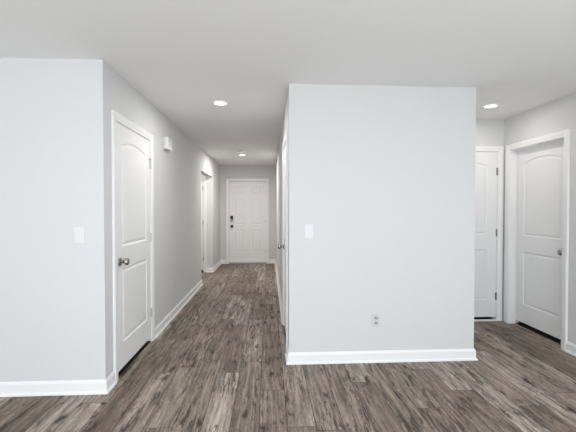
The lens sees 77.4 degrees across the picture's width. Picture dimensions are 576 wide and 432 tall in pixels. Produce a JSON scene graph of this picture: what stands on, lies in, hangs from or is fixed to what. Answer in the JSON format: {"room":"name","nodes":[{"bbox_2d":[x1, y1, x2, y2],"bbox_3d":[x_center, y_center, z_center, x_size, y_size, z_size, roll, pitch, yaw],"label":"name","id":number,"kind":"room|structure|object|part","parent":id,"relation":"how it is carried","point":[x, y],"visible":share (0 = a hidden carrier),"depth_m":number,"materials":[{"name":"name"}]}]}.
{"room":"empty living room","nodes":[
{"label":"empty living room","id":0,"kind":"room"},
{"bbox_2d":[0,57,88,381],"bbox_3d":[-3.106,0.085,2.596,3.277,2.440,0.120,0,1,-3],"label":"wall","id":1,"kind":"structure","parent":0,"point":[44,274],"depth_m":2.61,"materials":[{"name":"white paint"}]},
{"bbox_2d":[0,371,116,396],"bbox_3d":[-3.033,1.256,2.615,3.423,0.098,0.158,0,1,-3],"label":"baseboard","id":2,"kind":"structure","parent":1,"relation":"attached to","point":[64,387],"depth_m":2.62,"materials":[{"name":"white paint"}]},
{"bbox_2d":[74,227,84,243],"bbox_3d":[-1.521,0.142,2.616,0.074,0.120,0.012,0,1,-3],"label":"light switch","id":3,"kind":"object","parent":1,"relation":"attached to","point":[79,232],"visible":1,"depth_m":2.62,"materials":[{"name":"white plastic"}]},
{"bbox_2d":[86,59,219,379],"bbox_3d":[-1.576,0.027,5.770,0.120,2.440,6.294,0,1,-3],"label":"wall","id":4,"kind":"structure","parent":0,"point":[178,171],"depth_m":3.82,"materials":[{"name":"white paint"}]},
{"bbox_2d":[111,110,154,381],"bbox_3d":[-1.427,0.235,3.247,0.245,2.116,0.962,0,1,-3],"label":"door","id":5,"kind":"structure","parent":4,"relation":"in","point":[132,146],"depth_m":3.16,"materials":[{"name":"white paint"}]},
{"bbox_3d":[-1.319,0.370,2.905,0.066,0.060,0.060,0,1,-3],"label":"knob","id":6,"kind":"part","parent":5,"relation":"part of","materials":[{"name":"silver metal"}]},
{"bbox_2d":[163,136,171,150],"bbox_3d":[-1.403,-0.839,4.191,0.056,0.144,0.190,0,1,-3],"label":"door chime","id":7,"kind":"object","parent":4,"relation":"attached to","point":[167,142],"visible":1,"depth_m":4.11,"materials":[{"name":"white plastic"}]},
{"bbox_2d":[155,279,202,338],"bbox_3d":[-1.526,1.210,5.105,0.146,0.098,2.717,0,1,-3],"label":"baseboard","id":8,"kind":"structure","parent":4,"relation":"attached to","point":[163,324],"depth_m":4.59,"materials":[{"name":"white paint"}]},
{"bbox_2d":[207,260,225,271],"bbox_3d":[-1.642,1.151,8.324,0.153,0.098,1.249,0,1,3],"label":"baseboard","id":9,"kind":"structure","parent":4,"relation":"attached to","point":[220,262],"depth_m":8.20,"materials":[{"name":"white paint"}]},
{"bbox_2d":[206,177,206,210],"bbox_3d":[-2.681,-0.009,7.718,1.877,2.440,0.120,0,1,-3],"label":"wall","id":10,"kind":"structure","parent":0,"point":[206,177],"depth_m":7.70,"materials":[{"name":"white paint"}]},
{"bbox_2d":[201,174,206,271],"bbox_3d":[-2.204,0.153,7.734,0.906,2.116,0.245,0,1,-3],"label":"door","id":11,"kind":"structure","parent":10,"relation":"in","point":[203,178],"depth_m":7.70,"materials":[{"name":"white paint"}]},
{"bbox_3d":[-2.202,0.165,7.704,0.762,1.996,0.035,0,1,-3],"label":"panel","id":12,"kind":"part","parent":11,"relation":"part of","materials":[{"name":"white paint"}]},
{"bbox_2d":[220,165,275,259],"bbox_3d":[-0.038,-0.034,9.064,10.100,2.440,0.120,0,1,-3],"label":"wall","id":13,"kind":"structure","parent":0,"point":[226,172],"depth_m":8.94,"materials":[{"name":"white paint"}]},
{"bbox_2d":[226,179,268,263],"bbox_3d":[-1.010,0.130,8.990,1.058,2.116,0.169,0,1,-3],"label":"door","id":14,"kind":"structure","parent":13,"relation":"in","point":[247,200],"depth_m":8.98,"materials":[{"name":"white paint"}]},
{"bbox_3d":[-1.010,1.173,9.009,0.920,0.030,0.130,0,1,-3],"label":"sill","id":15,"kind":"part","parent":14,"relation":"part of","materials":[{"name":"white wood"}]},
{"bbox_2d":[276,94,287,298],"bbox_3d":[-0.091,0.021,6.122,0.120,2.440,5.750,0,1,-3],"label":"wall","id":16,"kind":"structure","parent":0,"point":[285,119],"depth_m":5.87,"materials":[{"name":"white paint"}]},
{"bbox_2d":[269,259,281,322],"bbox_3d":[-0.264,1.183,6.628,0.171,0.098,4.765,0,1,-3],"label":"baseboard","id":17,"kind":"structure","parent":16,"relation":"attached to","point":[271,261],"depth_m":6.11,"materials":[{"name":"white paint"}]},
{"bbox_2d":[278,127,287,345],"bbox_3d":[0.022,0.226,3.783,0.245,2.116,0.906,0,1,-3],"label":"door","id":18,"kind":"structure","parent":16,"relation":"in","point":[284,246],"depth_m":3.85,"materials":[{"name":"white paint"}]},
{"bbox_3d":[-0.008,0.238,3.781,0.035,1.996,0.762,0,1,-3],"label":"panel","id":19,"kind":"part","parent":18,"relation":"part of","materials":[{"name":"white paint"}]},
{"bbox_3d":[-0.034,0.226,3.779,0.018,2.116,0.906,0,1,-3],"label":"casing","id":20,"kind":"part","parent":18,"relation":"part of","materials":[{"name":"white paint"}]},
{"bbox_2d":[0,0,575,165],"bbox_3d":[0.255,-1.183,2.492,10.220,0.100,13.232,0,1,-3],"label":"ceiling","id":21,"kind":"structure","parent":0,"point":[182,56],"depth_m":2.43,"materials":[{"name":"white paint"}]},
{"bbox_2d":[212,100,228,105],"bbox_3d":[-0.690,-1.150,3.661,0.168,0.009,0.168,0,1,-3],"label":"recessed light","id":22,"kind":"object","parent":21,"relation":"in","point":[216,102],"visible":1,"depth_m":3.63,"materials":[{"name":"white paint"}]},
{"bbox_2d":[482,103,499,108],"bbox_3d":[2.123,-1.151,3.765,0.164,0.009,0.164,0,1,-3],"label":"recessed light","id":23,"kind":"object","parent":21,"relation":"in","point":[493,105],"visible":1,"depth_m":3.75,"materials":[{"name":"white paint"}]},
{"bbox_2d":[0,263,575,431],"bbox_3d":[0.255,1.357,2.539,10.220,0.100,13.232,0,1,-3],"label":"floor","id":24,"kind":"structure","parent":0,"point":[219,365],"depth_m":2.73,"materials":[{"name":"brown wood"}]},
{"bbox_2d":[288,84,475,352],"bbox_3d":[0.840,0.074,3.234,1.668,2.440,0.120,0,1,-3],"label":"wall","id":25,"kind":"structure","parent":0,"point":[383,177],"depth_m":3.17,"materials":[{"name":"white paint"}]},
{"bbox_2d":[305,224,312,237],"bbox_3d":[0.185,0.133,3.133,0.074,0.120,0.012,0,1,-3],"label":"light switch","id":26,"kind":"object","parent":25,"relation":"attached to","point":[308,227],"visible":1,"depth_m":3.13,"materials":[{"name":"white plastic"}]},
{"bbox_2d":[372,314,379,326],"bbox_3d":[0.780,0.925,3.182,0.072,0.116,0.009,0,1,-3],"label":"wall outlet","id":27,"kind":"object","parent":25,"relation":"attached to","point":[375,317],"visible":1,"depth_m":3.18,"materials":[{"name":"grey plastic"}]},
{"bbox_2d":[285,344,477,364],"bbox_3d":[0.838,1.236,3.724,1.768,0.098,1.109,0,1,-3],"label":"baseboard","id":28,"kind":"structure","parent":25,"relation":"attached to","point":[434,355],"depth_m":3.18,"materials":[{"name":"white paint"}]},
{"bbox_2d":[476,119,504,308],"bbox_3d":[2.052,0.053,4.384,1.116,2.440,0.120,0,1,-3],"label":"wall","id":29,"kind":"structure","parent":0,"point":[489,132],"depth_m":4.33,"materials":[{"name":"white paint"}]},
{"bbox_2d":[474,146,503,321],"bbox_3d":[2.143,0.215,4.379,0.906,2.116,0.245,0,1,-3],"label":"door","id":30,"kind":"structure","parent":29,"relation":"in","point":[489,171],"depth_m":4.34,"materials":[{"name":"white paint"}]},
{"bbox_2d":[502,92,575,344],"bbox_3d":[2.764,0.085,2.651,0.120,2.440,12.992,0,1,-3],"label":"wall","id":31,"kind":"structure","parent":0,"point":[557,115],"depth_m":3.48,"materials":[{"name":"white paint"}]},
{"bbox_2d":[504,129,569,350],"bbox_3d":[2.715,0.225,3.863,0.188,2.116,0.906,0,1,-3],"label":"door","id":32,"kind":"structure","parent":31,"relation":"in","point":[537,170],"depth_m":3.90,"materials":[{"name":"white paint"}]},
{"bbox_3d":[2.739,0.237,3.864,0.035,1.996,0.762,0,1,-3],"label":"panel","id":33,"kind":"part","parent":32,"relation":"part of","materials":[{"name":"white paint"}]},
{"bbox_2d":[565,341,575,356],"bbox_3d":[2.846,1.309,-0.198,0.026,0.098,7.250,0,1,-3],"label":"baseboard","id":34,"kind":"structure","parent":31,"relation":"attached to","point":[570,347],"depth_m":3.36,"materials":[{"name":"white paint"}]}
]}

